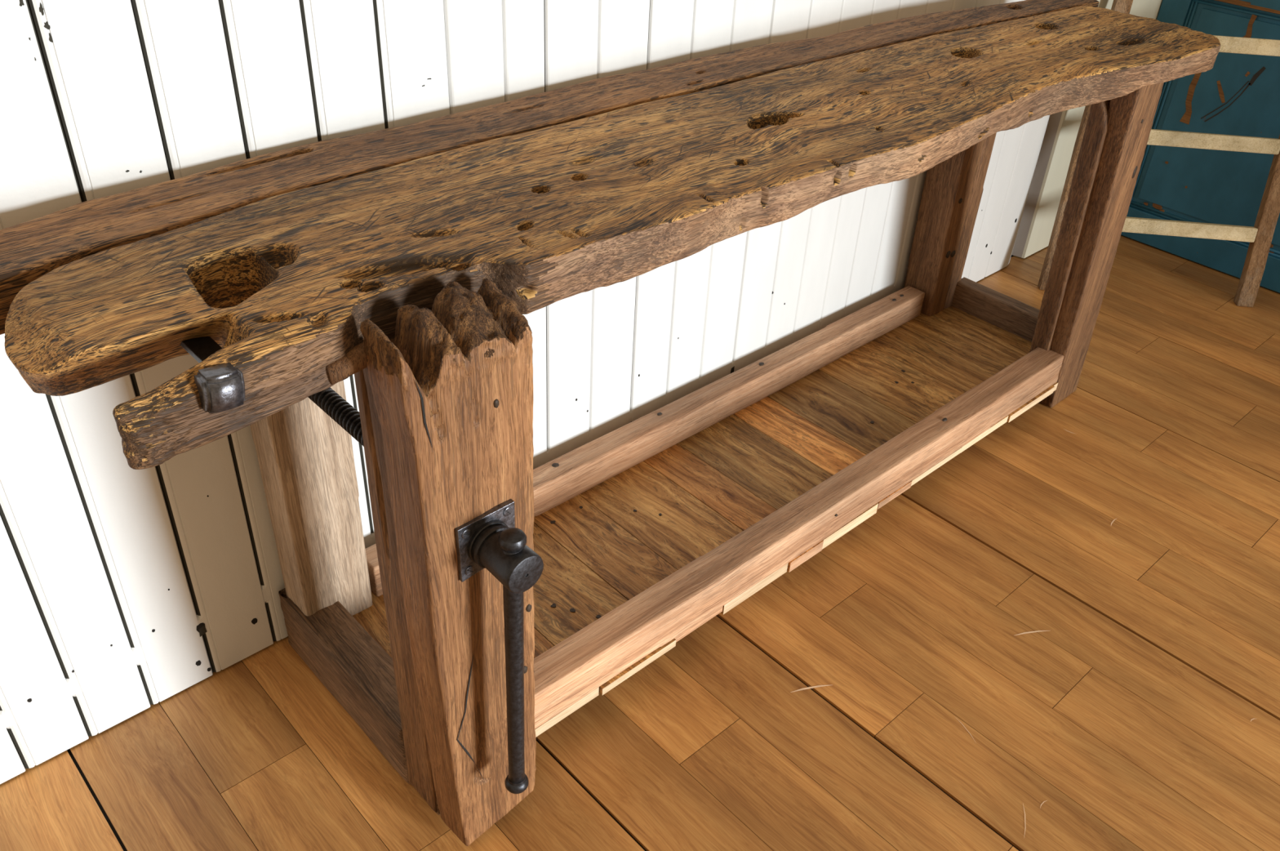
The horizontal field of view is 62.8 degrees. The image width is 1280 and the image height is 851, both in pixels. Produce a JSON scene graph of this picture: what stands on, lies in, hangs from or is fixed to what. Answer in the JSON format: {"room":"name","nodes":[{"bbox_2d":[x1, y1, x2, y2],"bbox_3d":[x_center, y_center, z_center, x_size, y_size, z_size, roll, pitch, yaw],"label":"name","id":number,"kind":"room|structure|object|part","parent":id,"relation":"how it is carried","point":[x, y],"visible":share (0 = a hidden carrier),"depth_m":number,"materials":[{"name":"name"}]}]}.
{"room":"woodworking shop","nodes":[
{"label":"woodworking shop","id":0,"kind":"room"},
{"bbox_2d":[0,0,1162,783],"bbox_3d":[-0.148,-0.895,1.514,4.560,2.500,0.124,-26,45,-35],"label":"wall","id":1,"kind":"structure","parent":0,"point":[124,588],"depth_m":1.58,"materials":[{"name":"white paint"}]},
{"bbox_2d":[0,235,1279,850],"bbox_3d":[1.868,1.215,0.901,5.500,0.050,5.344,-26,45,-35],"label":"floor","id":2,"kind":"structure","parent":0,"point":[1064,634],"depth_m":1.80,"materials":[{"name":"brown wood"}]},
{"bbox_2d":[0,0,1220,845],"bbox_3d":[0.185,-0.145,1.888,0.621,0.877,2.372,32,44,34],"label":"workbench","id":3,"kind":"object","parent":2,"relation":"on","point":[495,596],"visible":1,"depth_m":1.52,"materials":[{"name":"brown wood"}]},
{"bbox_3d":[-0.512,0.018,1.595,0.131,0.743,0.081,-26,45,-35],"label":"leg","id":4,"kind":"part","parent":3,"relation":"part of","materials":[{"name":"brown wood"}]},
{"bbox_3d":[-0.433,0.421,1.686,0.071,0.130,0.465,-26,45,-35],"label":"rail","id":5,"kind":"part","parent":3,"relation":"part of","materials":[{"name":"brown wood"}]},
{"bbox_3d":[-0.263,0.213,1.393,0.147,0.801,0.079,-26,45,-35],"label":"leg","id":6,"kind":"part","parent":3,"relation":"part of","materials":[{"name":"brown wood"}]},
{"bbox_3d":[-0.180,0.135,1.229,0.080,0.081,0.008,-26,45,-35],"label":"screw plate","id":7,"kind":"part","parent":3,"relation":"part of","materials":[{"name":"metal"}]},
{"bbox_3d":[-0.143,0.129,1.177,0.032,0.023,0.032,-26,45,-35],"label":"handle knob","id":8,"kind":"part","parent":3,"relation":"part of","materials":[{"name":"metal"}]},
{"bbox_3d":[-0.155,0.305,1.298,0.030,0.424,0.026,-26,45,-35],"label":"vise handle","id":9,"kind":"part","parent":3,"relation":"part of","materials":[{"name":"metal"}]},
{"bbox_3d":[-0.167,0.481,1.417,0.032,0.023,0.032,-26,45,-35],"label":"handle knob","id":10,"kind":"part","parent":3,"relation":"part of","materials":[{"name":"metal"}]},
{"bbox_3d":[0.124,-0.033,2.288,1.624,0.072,0.064,-26,45,-35],"label":"rail","id":11,"kind":"part","parent":3,"relation":"part of","materials":[{"name":"brown wood"}]},
{"bbox_2d":[352,305,1057,737],"bbox_3d":[0.273,0.086,2.209,1.803,0.026,0.466,-26,45,-35],"label":"shelf","id":12,"kind":"object","parent":3,"relation":"attached to","point":[607,540],"depth_m":2.16,"materials":[{"name":"brown wood"}]},
{"bbox_3d":[0.389,0.143,2.050,1.617,0.081,0.074,-26,45,-35],"label":"rail","id":13,"kind":"part","parent":3,"relation":"part of","materials":[{"name":"brown wood"}]},
{"bbox_3d":[0.779,-0.590,2.619,0.144,0.813,0.099,-26,45,-35],"label":"leg","id":14,"kind":"part","parent":3,"relation":"part of","materials":[{"name":"brown wood"}]},
{"bbox_3d":[0.960,-0.275,2.714,0.048,0.096,0.340,-26,45,-35],"label":"rail","id":15,"kind":"part","parent":3,"relation":"part of","materials":[{"name":"brown wood"}]},
{"bbox_3d":[1.020,-0.391,2.355,0.212,0.816,0.056,-26,45,-35],"label":"leg","id":16,"kind":"part","parent":3,"relation":"part of","materials":[{"name":"brown wood"}]},
{"bbox_2d":[1037,0,1279,306],"bbox_3d":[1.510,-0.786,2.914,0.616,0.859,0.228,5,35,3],"label":"wooden ladder","id":17,"kind":"object","parent":2,"relation":"on","point":[1260,237],"visible":0.62,"depth_m":2.96,"materials":[{"name":"beige wood"}]},
{"bbox_3d":[3.064,-0.755,1.572,0.085,2.500,4.520,-26,45,-35],"label":"wall","id":18,"kind":"structure","parent":0,"visible":0},
{"bbox_2d":[1120,0,1279,293],"bbox_3d":[1.848,-1.297,2.671,0.046,1.996,0.854,-26,45,-35],"label":"door","id":19,"kind":"structure","parent":18,"relation":"in","point":[1240,95],"depth_m":3.11,"materials":[{"name":"blue paint"}]}
]}

